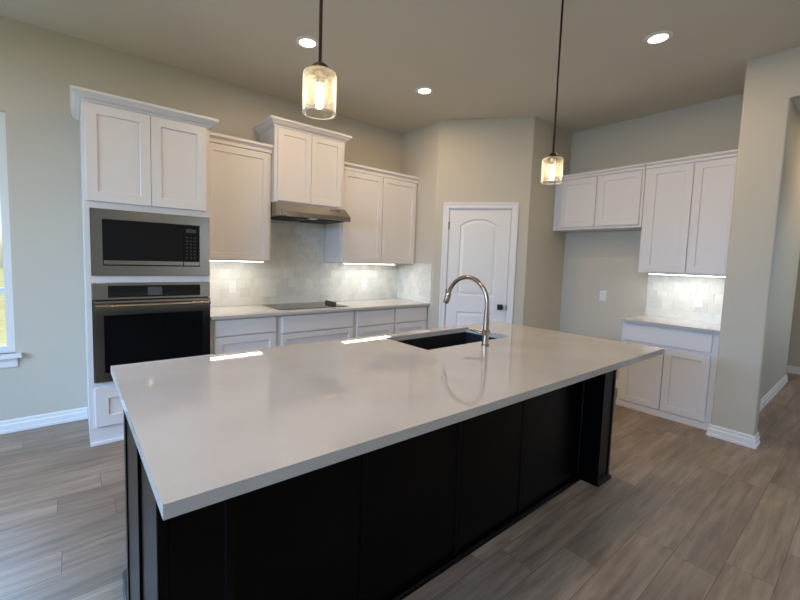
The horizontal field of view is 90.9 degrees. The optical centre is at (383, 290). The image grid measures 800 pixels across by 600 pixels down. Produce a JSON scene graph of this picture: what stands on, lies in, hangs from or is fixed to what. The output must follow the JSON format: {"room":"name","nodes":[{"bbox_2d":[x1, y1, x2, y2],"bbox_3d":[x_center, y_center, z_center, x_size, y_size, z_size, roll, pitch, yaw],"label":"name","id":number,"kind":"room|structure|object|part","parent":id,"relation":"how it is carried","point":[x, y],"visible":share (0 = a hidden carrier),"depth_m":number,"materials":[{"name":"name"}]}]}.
{"room":"kitchen","nodes":[
{"label":"kitchen","id":0,"kind":"room"},
{"bbox_2d":[0,16,401,420],"bbox_3d":[-1.769,-0.488,3.935,8.332,3.140,0.120,-2,6,-38],"label":"wall","id":1,"kind":"structure","parent":0,"point":[39,66],"depth_m":3.19,"materials":[{"name":"paint"}]},
{"bbox_2d":[0,112,21,367],"bbox_3d":[-3.239,-0.358,2.750,1.011,1.945,0.145,-2,6,-38],"label":"window","id":2,"kind":"structure","parent":1,"relation":"in","point":[8,360],"depth_m":3.03,"materials":[{"name":"white paint"}]},
{"bbox_3d":[-3.245,0.520,2.791,1.011,0.032,0.075,-2,6,-38],"label":"sill","id":3,"kind":"part","parent":2,"relation":"part of","materials":[{"name":"white paint"}]},
{"bbox_2d":[0,407,87,433],"bbox_3d":[-3.799,1.094,2.411,3.183,0.100,0.020,-2,6,-38],"label":"baseboard","id":4,"kind":"structure","parent":1,"relation":"attached to","point":[42,420],"depth_m":3.21,"materials":[{"name":"white paint"}]},
{"bbox_2d":[210,132,272,260],"bbox_3d":[-1.456,-0.859,3.821,0.646,1.125,0.378,-2,6,-38],"label":"upper cabinet","id":5,"kind":"object","parent":1,"relation":"attached to","point":[240,171],"visible":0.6,"depth_m":3.70,"materials":[{"name":"white paint"}]},
{"bbox_2d":[210,260,262,261],"bbox_3d":[-1.450,-0.287,3.817,0.560,0.013,0.090,-2,6,-38],"label":"light","id":6,"kind":"object","parent":5,"relation":"attached to","point":[210,260],"visible":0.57,"depth_m":3.82,"materials":[{"name":"white plastic"}]},
{"bbox_3d":[-1.338,-1.368,3.650,0.646,0.075,0.046,-2,6,-38],"label":"crown molding","id":7,"kind":"part","parent":5,"relation":"part of","materials":[{"name":"white paint"}]},
{"bbox_2d":[254,115,351,208],"bbox_3d":[-0.847,-1.288,4.207,0.917,0.792,0.455,-2,6,-38],"label":"upper cabinet","id":8,"kind":"object","parent":1,"relation":"attached to","point":[307,169],"visible":0.89,"depth_m":4.01,"materials":[{"name":"white paint"}]},
{"bbox_3d":[-0.887,-1.237,3.952,0.359,0.696,0.020,-2,6,-38],"label":"door","id":9,"kind":"part","parent":8,"relation":"part of","materials":[{"name":"white paint"}]},
{"bbox_3d":[-0.836,-1.648,4.179,0.917,0.070,0.455,-2,6,-38],"label":"crown molding","id":10,"kind":"part","parent":8,"relation":"part of","materials":[{"name":"white paint"}]},
{"bbox_2d":[271,201,350,223],"bbox_3d":[-0.830,-0.816,4.204,0.795,0.146,0.546,-2,6,-38],"label":"range hood","id":11,"kind":"object","parent":8,"relation":"attached to","point":[283,211],"visible":0.98,"depth_m":4.01,"materials":[{"name":"silver metal"}]},
{"bbox_3d":[-0.598,-1.246,4.178,0.364,0.696,0.020,-2,6,-38],"label":"door","id":12,"kind":"part","parent":8,"relation":"part of","materials":[{"name":"white paint"}]},
{"bbox_2d":[210,220,397,306],"bbox_3d":[-0.820,-0.316,4.618,2.604,0.920,0.008,-2,6,-38],"label":"tile backsplash","id":13,"kind":"structure","parent":1,"relation":"attached to","point":[297,271],"depth_m":4.49,"materials":[{"name":"white tile"}]},
{"bbox_2d":[229,281,235,292],"bbox_3d":[-1.554,-0.033,4.059,0.074,0.120,0.008,-2,6,-38],"label":"wall outlet","id":14,"kind":"object","parent":13,"relation":"attached to","point":[232,284],"visible":1,"depth_m":4.06,"materials":[{"name":"white plastic"}]},
{"bbox_2d":[361,281,365,290],"bbox_3d":[-0.246,-0.055,5.085,0.074,0.120,0.008,-2,6,-38],"label":"wall outlet","id":15,"kind":"object","parent":13,"relation":"attached to","point":[363,287],"visible":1,"depth_m":5.08,"materials":[{"name":"white plastic"}]},
{"bbox_2d":[325,162,419,263],"bbox_3d":[-0.132,-0.891,4.860,1.195,1.110,0.378,-2,6,-38],"label":"upper cabinet","id":16,"kind":"object","parent":1,"relation":"attached to","point":[381,227],"visible":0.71,"depth_m":4.69,"materials":[{"name":"white paint"}]},
{"bbox_3d":[-0.237,-0.837,4.587,0.558,1.023,0.020,-2,6,-38],"label":"door","id":17,"kind":"part","parent":16,"relation":"part of","materials":[{"name":"white paint"}]},
{"bbox_2d":[344,263,393,264],"bbox_3d":[-0.160,-0.326,4.829,0.720,0.013,0.090,-2,6,-38],"label":"light","id":18,"kind":"object","parent":16,"relation":"attached to","point":[344,263],"visible":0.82,"depth_m":4.77,"materials":[{"name":"white plastic"}]},
{"bbox_3d":[-0.111,-1.407,4.813,1.195,0.075,0.361,-2,6,-38],"label":"crown molding","id":19,"kind":"part","parent":16,"relation":"part of","materials":[{"name":"white paint"}]},
{"bbox_3d":[0.199,-0.850,4.929,0.534,1.023,0.020,-2,6,-38],"label":"door","id":20,"kind":"part","parent":16,"relation":"part of","materials":[{"name":"white paint"}]},
{"bbox_2d":[0,0,799,132],"bbox_3d":[2.066,-1.800,1.316,11.440,0.120,8.740,-2,6,-38],"label":"ceiling","id":21,"kind":"structure","parent":0,"point":[480,59],"depth_m":3.12,"materials":[{"name":"paint"}]},
{"bbox_2d":[296,36,318,48],"bbox_3d":[-0.598,-1.958,3.114,0.184,0.010,0.184,-2,6,-38],"label":"recessed light","id":22,"kind":"object","parent":21,"relation":"in","point":[308,42],"visible":0.99,"depth_m":3.11,"materials":[{"name":"white paint"}]},
{"bbox_2d":[302,0,336,119],"bbox_3d":[-0.221,-1.237,1.426,0.130,1.160,0.130,-2,6,-38],"label":"pendant light","id":23,"kind":"object","parent":21,"relation":"hanging from","point":[319,70],"visible":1,"depth_m":1.45,"materials":[{"name":"clear glass"}]},
{"bbox_2d":[313,70,325,85],"bbox_3d":[-0.235,-0.785,1.461,0.048,0.040,0.048,-2,6,-38],"label":"socket","id":24,"kind":"object","parent":23,"relation":"attached to","point":[319,76],"depth_m":1.45,"materials":[{"name":"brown metal"}]},
{"bbox_3d":[-0.236,-0.734,1.465,0.124,0.144,0.124,-2,6,-38],"label":"lamp shade","id":25,"kind":"part","parent":23,"relation":"part of","materials":[{"name":"clear glass"}]},
{"bbox_3d":[-0.237,-0.721,1.466,0.030,0.088,0.030,-2,6,-38],"label":"bulb","id":26,"kind":"part","parent":23,"relation":"part of","materials":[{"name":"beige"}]},
{"bbox_3d":[-0.218,-1.312,1.420,0.013,0.958,0.013,-2,6,-38],"label":"rod","id":27,"kind":"part","parent":23,"relation":"part of","materials":[{"name":"brown metal"}]},
{"bbox_2d":[415,86,433,94],"bbox_3d":[0.414,-1.990,3.929,0.184,0.010,0.184,-2,6,-38],"label":"recessed light","id":28,"kind":"object","parent":21,"relation":"in","point":[423,90],"visible":1,"depth_m":3.92,"materials":[{"name":"white paint"}]},
{"bbox_2d":[541,0,563,183],"bbox_3d":[1.085,-1.268,2.450,0.130,1.176,0.130,-2,6,-38],"label":"pendant light","id":29,"kind":"object","parent":21,"relation":"hanging from","point":[552,157],"visible":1,"depth_m":2.46,"materials":[{"name":"clear glass"}]},
{"bbox_3d":[1.069,-0.745,2.491,0.030,0.088,0.030,-2,6,-38],"label":"bulb","id":30,"kind":"part","parent":29,"relation":"part of","materials":[{"name":"beige glass"}]},
{"bbox_3d":[1.069,-0.758,2.490,0.124,0.144,0.124,-2,6,-38],"label":"lamp shade","id":31,"kind":"part","parent":29,"relation":"part of","materials":[{"name":"clear glass"}]},
{"bbox_2d":[549,158,556,165],"bbox_3d":[1.071,-0.809,2.486,0.048,0.040,0.048,-2,6,-38],"label":"socket","id":32,"kind":"object","parent":29,"relation":"attached to","point":[552,161],"depth_m":2.47,"materials":[{"name":"brown metal"}]},
{"bbox_3d":[1.088,-1.344,2.444,0.013,0.974,0.013,-2,6,-38],"label":"rod","id":33,"kind":"part","parent":29,"relation":"part of","materials":[{"name":"brown metal"}]},
{"bbox_2d":[643,30,673,44],"bbox_3d":[2.030,-1.860,2.906,0.184,0.010,0.184,-2,6,-38],"label":"recessed light","id":34,"kind":"object","parent":21,"relation":"in","point":[658,37],"visible":1,"depth_m":2.90,"materials":[{"name":"white paint"}]},
{"bbox_2d":[0,372,799,599],"bbox_3d":[1.966,1.418,1.568,11.440,0.060,8.740,-2,6,-38],"label":"floor","id":35,"kind":"structure","parent":0,"point":[683,512],"depth_m":2.17,"materials":[{"name":"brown wood"}]},
{"bbox_2d":[70,85,218,446],"bbox_3d":[-1.971,-0.147,3.297,0.957,2.546,0.684,-2,6,-38],"label":"tall cabinet","id":36,"kind":"object","parent":35,"relation":"on","point":[133,159],"visible":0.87,"depth_m":2.95,"materials":[{"name":"white paint"}]},
{"bbox_3d":[-1.820,0.864,3.143,0.770,0.291,0.020,-2,6,-38],"label":"drawer","id":37,"kind":"part","parent":36,"relation":"part of","materials":[{"name":"white paint"}]},
{"bbox_3d":[-1.925,-0.975,2.872,0.396,0.673,0.020,-2,6,-38],"label":"door","id":38,"kind":"part","parent":36,"relation":"part of","materials":[{"name":"white paint"}]},
{"bbox_3d":[-1.932,-1.381,3.199,0.957,0.070,0.682,-2,6,-38],"label":"crown molding","id":39,"kind":"part","parent":36,"relation":"part of","materials":[{"name":"white paint"}]},
{"bbox_2d":[90,208,209,274],"bbox_3d":[-1.912,-0.373,3.232,0.799,0.480,0.471,-2,6,-38],"label":"microwave","id":40,"kind":"object","parent":36,"relation":"attached to","point":[142,247],"visible":1,"depth_m":3.02,"materials":[{"name":"silver metal"}]},
{"bbox_3d":[-1.823,-0.373,3.014,0.528,0.292,0.012,-2,6,-38],"label":"door","id":41,"kind":"part","parent":40,"relation":"part of","materials":[{"name":"black glass"}]},
{"bbox_3d":[-1.826,-0.209,3.026,0.524,0.032,0.016,-2,6,-38],"label":"door handle","id":42,"kind":"part","parent":40,"relation":"part of","materials":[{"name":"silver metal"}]},
{"bbox_3d":[-1.566,-0.381,3.216,0.117,0.292,0.012,-2,6,-38],"label":"control panel","id":43,"kind":"part","parent":40,"relation":"part of","materials":[{"name":"black glass"}]},
{"bbox_2d":[91,282,210,382],"bbox_3d":[-1.922,0.287,3.273,0.798,0.732,0.598,-2,6,-38],"label":"wall oven","id":44,"kind":"object","parent":36,"relation":"in","point":[133,322],"visible":0.89,"depth_m":3.06,"materials":[{"name":"silver metal"}]},
{"bbox_3d":[-1.752,0.111,3.049,0.774,0.033,0.064,-2,6,-38],"label":"handle","id":45,"kind":"part","parent":44,"relation":"part of","materials":[{"name":"silver metal"}]},
{"bbox_3d":[-1.769,0.004,3.080,0.630,0.090,0.001,-2,6,-38],"label":"control panel","id":46,"kind":"part","parent":44,"relation":"part of","materials":[{"name":"black glass"}]},
{"bbox_3d":[-1.611,-0.985,3.118,0.394,0.673,0.020,-2,6,-38],"label":"door","id":47,"kind":"part","parent":36,"relation":"part of","materials":[{"name":"white paint"}]},
{"bbox_2d":[210,316,277,353],"bbox_3d":[-1.438,0.663,3.834,0.617,0.882,0.626,-2,6,-38],"label":"base cabinet","id":48,"kind":"object","parent":35,"relation":"on","point":[240,334],"visible":0.23,"depth_m":3.55,"materials":[{"name":"white paint"}]},
{"bbox_3d":[-1.238,0.325,3.570,0.554,0.148,0.020,-2,6,-38],"label":"drawer","id":49,"kind":"part","parent":48,"relation":"part of","materials":[{"name":"white paint"}]},
{"bbox_3d":[-1.250,0.712,3.600,0.554,0.603,0.020,-2,6,-38],"label":"door","id":50,"kind":"part","parent":48,"relation":"part of","materials":[{"name":"white paint"}]},
{"bbox_2d":[278,311,353,346],"bbox_3d":[-0.851,0.645,4.294,0.872,0.882,0.626,-2,6,-38],"label":"base cabinet","id":51,"kind":"object","parent":35,"relation":"on","point":[314,327],"visible":0.18,"depth_m":4.00,"materials":[{"name":"white paint"}]},
{"bbox_3d":[-0.650,0.321,4.032,0.815,0.171,0.020,-2,6,-38],"label":"drawer","id":52,"kind":"part","parent":51,"relation":"part of","materials":[{"name":"white paint"}]},
{"bbox_3d":[-0.657,0.557,4.051,0.815,0.278,0.020,-2,6,-38],"label":"drawer","id":53,"kind":"part","parent":51,"relation":"part of","materials":[{"name":"white paint"}]},
{"bbox_2d":[122,369,616,599],"bbox_3d":[0.158,0.837,2.262,2.736,0.878,1.134,-2,6,-38],"label":"kitchen island","id":54,"kind":"object","parent":35,"relation":"on","point":[383,523],"visible":0.53,"depth_m":1.60,"materials":[{"name":"black paint"}]},
{"bbox_3d":[-1.030,1.238,1.613,0.049,0.108,0.183,-2,6,-38],"label":"trim","id":55,"kind":"part","parent":54,"relation":"part of","materials":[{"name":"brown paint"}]},
{"bbox_3d":[-0.800,0.882,1.308,0.048,0.878,0.510,-2,6,-38],"label":"panel","id":56,"kind":"part","parent":54,"relation":"part of","materials":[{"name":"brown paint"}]},
{"bbox_3d":[-0.534,0.906,1.105,0.191,0.878,0.140,-2,6,-38],"label":"leg","id":57,"kind":"part","parent":54,"relation":"part of","materials":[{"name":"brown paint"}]},
{"bbox_3d":[-0.284,0.892,1.379,0.540,0.878,0.016,-2,6,-38],"label":"panel","id":58,"kind":"part","parent":54,"relation":"part of","materials":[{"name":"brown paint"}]},
{"bbox_2d":[111,321,662,520],"bbox_3d":[0.295,0.386,2.213,2.929,0.035,1.314,-2,6,-38],"label":"island countertop","id":59,"kind":"structure","parent":54,"relation":"on","point":[207,430],"depth_m":1.52,"materials":[{"name":"stone"}]},
{"bbox_2d":[397,332,497,349],"bbox_3d":[0.465,0.479,2.786,0.885,0.228,0.460,-2,6,-38],"label":"sink","id":60,"kind":"object","parent":59,"relation":"in","point":[440,341],"visible":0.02,"depth_m":3.05,"materials":[{"name":"black"}]},
{"bbox_2d":[443,275,489,345],"bbox_3d":[0.543,0.120,2.636,0.085,0.444,0.400,-2,6,-38],"label":"kitchen faucet","id":61,"kind":"object","parent":59,"relation":"on","point":[485,332],"visible":1,"depth_m":2.51,"materials":[{"name":"silver metal"}]},
{"bbox_3d":[0.585,0.262,2.538,0.123,0.030,0.021,6,6,42],"label":"lever","id":62,"kind":"part","parent":61,"relation":"part of","materials":[{"name":"silver metal"}]},
{"bbox_3d":[0.149,0.879,1.719,0.562,0.878,0.016,-2,6,-38],"label":"panel","id":63,"kind":"part","parent":54,"relation":"part of","materials":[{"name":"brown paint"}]},
{"bbox_3d":[0.423,1.297,1.956,2.345,0.026,0.016,-2,6,-38],"label":"trim","id":64,"kind":"part","parent":54,"relation":"part of","materials":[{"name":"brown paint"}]},
{"bbox_3d":[0.584,0.866,2.059,0.543,0.878,0.016,-2,6,-38],"label":"panel","id":65,"kind":"part","parent":54,"relation":"part of","materials":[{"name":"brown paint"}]},
{"bbox_3d":[1.073,0.851,2.443,0.700,0.878,0.016,-2,6,-38],"label":"panel","id":66,"kind":"part","parent":54,"relation":"part of","materials":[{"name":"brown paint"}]},
{"bbox_3d":[1.453,0.845,2.667,0.175,0.878,0.132,-2,6,-38],"label":"leg","id":67,"kind":"part","parent":54,"relation":"part of","materials":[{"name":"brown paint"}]},
{"bbox_2d":[354,306,426,337],"bbox_3d":[-0.069,0.621,4.907,1.111,0.882,0.626,-2,6,-38],"label":"base cabinet","id":68,"kind":"object","parent":35,"relation":"on","point":[372,322],"visible":0.28,"depth_m":4.60,"materials":[{"name":"white paint"}]},
{"bbox_2d":[210,298,429,319],"bbox_3d":[-0.636,0.184,4.403,2.604,0.030,0.650,-2,6,-38],"label":"countertop","id":69,"kind":"structure","parent":68,"relation":"on","point":[247,311],"depth_m":4.02,"materials":[{"name":"stone"}]},
{"bbox_2d":[262,300,346,309],"bbox_3d":[-0.845,0.149,4.303,0.800,0.040,0.470,-2,6,-38],"label":"cooktop","id":70,"kind":"object","parent":69,"relation":"in","point":[307,305],"visible":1,"depth_m":4.26,"materials":[{"name":"black glass"}]},
{"bbox_3d":[-0.092,0.691,4.510,0.518,0.573,0.020,-2,6,-38],"label":"door","id":71,"kind":"part","parent":68,"relation":"part of","materials":[{"name":"white paint"}]},
{"bbox_3d":[-0.080,0.308,4.480,0.518,0.172,0.020,-2,6,-38],"label":"drawer","id":72,"kind":"part","parent":68,"relation":"part of","materials":[{"name":"white paint"}]},
{"bbox_3d":[0.334,0.678,4.843,0.504,0.573,0.020,-2,6,-38],"label":"door","id":73,"kind":"part","parent":68,"relation":"part of","materials":[{"name":"white paint"}]},
{"bbox_3d":[0.346,0.295,4.813,0.504,0.172,0.020,-2,6,-38],"label":"drawer","id":74,"kind":"part","parent":68,"relation":"part of","materials":[{"name":"white paint"}]},
{"bbox_2d":[616,322,719,429],"bbox_3d":[2.958,0.786,3.992,0.638,0.882,0.798,-2,6,-38],"label":"base cabinet","id":75,"kind":"object","parent":35,"relation":"on","point":[677,384],"visible":0.59,"depth_m":3.75,"materials":[{"name":"white paint"}]},
{"bbox_3d":[2.594,0.850,3.958,0.020,0.606,0.354,-2,6,-38],"label":"door","id":76,"kind":"part","parent":75,"relation":"part of","materials":[{"name":"white paint"}]},
{"bbox_3d":[2.716,0.451,3.787,0.020,0.168,0.708,-2,6,-38],"label":"drawer","id":77,"kind":"part","parent":75,"relation":"part of","materials":[{"name":"white paint"}]},
{"bbox_2d":[621,315,720,333],"bbox_3d":[2.964,0.330,3.950,0.661,0.030,0.806,-2,6,-38],"label":"countertop","id":78,"kind":"structure","parent":75,"relation":"on","point":[678,323],"depth_m":3.87,"materials":[{"name":"stone"}]},
{"bbox_3d":[2.814,0.879,3.678,0.020,0.606,0.348,-2,6,-38],"label":"door","id":79,"kind":"part","parent":75,"relation":"part of","materials":[{"name":"white paint"}]},
{"bbox_2d":[401,120,442,328],"bbox_3d":[0.476,-0.515,5.166,0.118,3.140,0.715,-2,6,-38],"label":"wall","id":80,"kind":"structure","parent":0,"point":[421,146],"depth_m":4.96,"materials":[{"name":"paint"}]},
{"bbox_2d":[397,263,431,302],"bbox_3d":[0.401,-0.109,5.176,0.008,0.496,0.653,-2,6,-38],"label":"tile backsplash","id":81,"kind":"structure","parent":80,"relation":"attached to","point":[414,280],"depth_m":5.15,"materials":[{"name":"white tile"}]},
{"bbox_2d":[434,116,530,328],"bbox_3d":[1.178,-0.467,4.821,1.013,3.140,0.120,3,5,12],"label":"wall","id":82,"kind":"structure","parent":0,"point":[483,159],"depth_m":4.68,"materials":[{"name":"paint"}]},
{"bbox_2d":[438,202,518,327],"bbox_3d":[1.143,0.022,4.837,0.876,2.161,0.172,3,5,12],"label":"door","id":83,"kind":"structure","parent":82,"relation":"in","point":[479,239],"depth_m":4.78,"materials":[{"name":"white paint"}]},
{"bbox_2d":[519,116,571,330],"bbox_3d":[1.997,-0.452,4.961,0.901,3.140,0.120,-2,6,-38],"label":"wall","id":84,"kind":"structure","parent":0,"point":[543,252],"depth_m":4.82,"materials":[{"name":"paint"}]},
{"bbox_2d":[559,93,743,378],"bbox_3d":[2.521,-0.449,5.121,0.120,3.140,3.316,-2,6,-38],"label":"wall","id":85,"kind":"structure","parent":0,"point":[595,262],"depth_m":4.66,"materials":[{"name":"paint"}]},
{"bbox_2d":[553,163,645,231],"bbox_3d":[2.567,-1.044,4.639,0.367,0.660,0.986,-2,6,-38],"label":"upper cabinet","id":86,"kind":"object","parent":85,"relation":"attached to","point":[611,199],"visible":0.85,"depth_m":4.49,"materials":[{"name":"white paint"}]},
{"bbox_3d":[2.320,-1.039,4.700,0.020,0.566,0.418,-2,6,-38],"label":"door","id":87,"kind":"part","parent":86,"relation":"part of","materials":[{"name":"white paint"}]},
{"bbox_3d":[2.446,-1.341,4.514,0.037,0.056,0.986,-2,6,-38],"label":"crown molding","id":88,"kind":"part","parent":86,"relation":"part of","materials":[{"name":"white paint"}]},
{"bbox_3d":[2.599,-1.003,4.346,0.020,0.566,0.432,-2,6,-38],"label":"door","id":89,"kind":"part","parent":86,"relation":"part of","materials":[{"name":"white paint"}]},
{"bbox_2d":[599,291,605,300],"bbox_3d":[2.691,0.067,4.819,0.008,0.120,0.074,-2,6,-38],"label":"wall outlet","id":90,"kind":"object","parent":85,"relation":"attached to","point":[602,293],"visible":1,"depth_m":4.82,"materials":[{"name":"white plastic"}]},
{"bbox_2d":[645,274,724,322],"bbox_3d":[3.229,0.070,4.133,0.008,0.475,0.805,-2,6,-38],"label":"tile backsplash","id":91,"kind":"structure","parent":85,"relation":"attached to","point":[673,296],"depth_m":4.17,"materials":[{"name":"white tile"}]},
{"bbox_2d":[694,295,703,306],"bbox_3d":[3.267,0.113,4.072,0.008,0.120,0.074,-2,6,-38],"label":"wall outlet","id":92,"kind":"object","parent":91,"relation":"attached to","point":[698,302],"visible":1,"depth_m":4.07,"materials":[{"name":"white plastic"}]},
{"bbox_2d":[638,149,737,275],"bbox_3d":[3.112,-0.732,3.956,0.367,1.142,0.796,-2,6,-38],"label":"upper cabinet","id":93,"kind":"object","parent":85,"relation":"attached to","point":[688,201],"visible":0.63,"depth_m":3.85,"materials":[{"name":"white paint"}]},
{"bbox_3d":[2.884,-0.715,3.993,0.020,1.066,0.370,-2,6,-38],"label":"door","id":94,"kind":"part","parent":93,"relation":"part of","materials":[{"name":"white paint"}]},
{"bbox_2d":[648,273,724,276],"bbox_3d":[3.046,-0.154,3.967,0.090,0.013,0.620,-2,6,-38],"label":"light","id":95,"kind":"object","parent":93,"relation":"attached to","point":[648,273],"visible":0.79,"depth_m":3.92,"materials":[{"name":"white plastic"}]},
{"bbox_3d":[2.999,-1.269,3.812,0.037,0.056,0.796,-2,6,-38],"label":"crown molding","id":96,"kind":"part","parent":93,"relation":"part of","materials":[{"name":"white paint"}]},
{"bbox_3d":[3.112,-0.686,3.703,0.020,1.066,0.350,-2,6,-38],"label":"door","id":97,"kind":"part","parent":93,"relation":"part of","materials":[{"name":"white paint"}]},
{"bbox_2d":[711,47,799,435],"bbox_3d":[3.859,-0.227,2.814,0.870,3.140,1.984,-2,6,-38],"label":"wall","id":98,"kind":"structure","parent":0,"point":[772,82],"depth_m":3.19,"materials":[{"name":"paint"}]},
{"bbox_2d":[706,374,787,448],"bbox_3d":[3.125,1.061,5.559,3.078,0.100,3.618,-2,6,-38],"label":"baseboard","id":99,"kind":"structure","parent":98,"relation":"attached to","point":[736,437],"depth_m":3.36,"materials":[{"name":"white paint"}]},
{"bbox_2d":[761,102,799,398],"bbox_3d":[3.462,-0.471,5.774,2.168,3.140,3.450,-2,6,-38],"label":"wall","id":100,"kind":"structure","parent":0,"point":[788,248],"depth_m":4.40,"materials":[{"name":"paint"}]},
{"bbox_2d":[787,255,799,366],"bbox_3d":[6.432,-0.317,4.980,0.120,3.140,8.620,-2,6,-38],"label":"wall","id":101,"kind":"structure","parent":0,"point":[794,345],"depth_m":5.61,"materials":[{"name":"paint"}]},
{"bbox_2d":[786,365,799,374],"bbox_3d":[5.628,1.108,5.949,0.020,0.100,6.100,-2,6,-38],"label":"baseboard","id":102,"kind":"structure","parent":101,"relation":"attached to","point":[790,369],"depth_m":5.63,"materials":[{"name":"white paint"}]},
{"label":"outside","id":103,"kind":"structure","parent":0,"visible":0},
{"bbox_2d":[0,268,6,345],"bbox_3d":[-2.550,1.413,3.439,80.000,0.180,80.000,-2,6,-38],"label":"ground","id":104,"kind":"structure","parent":103,"point":[3,341],"depth_m":9.68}
]}

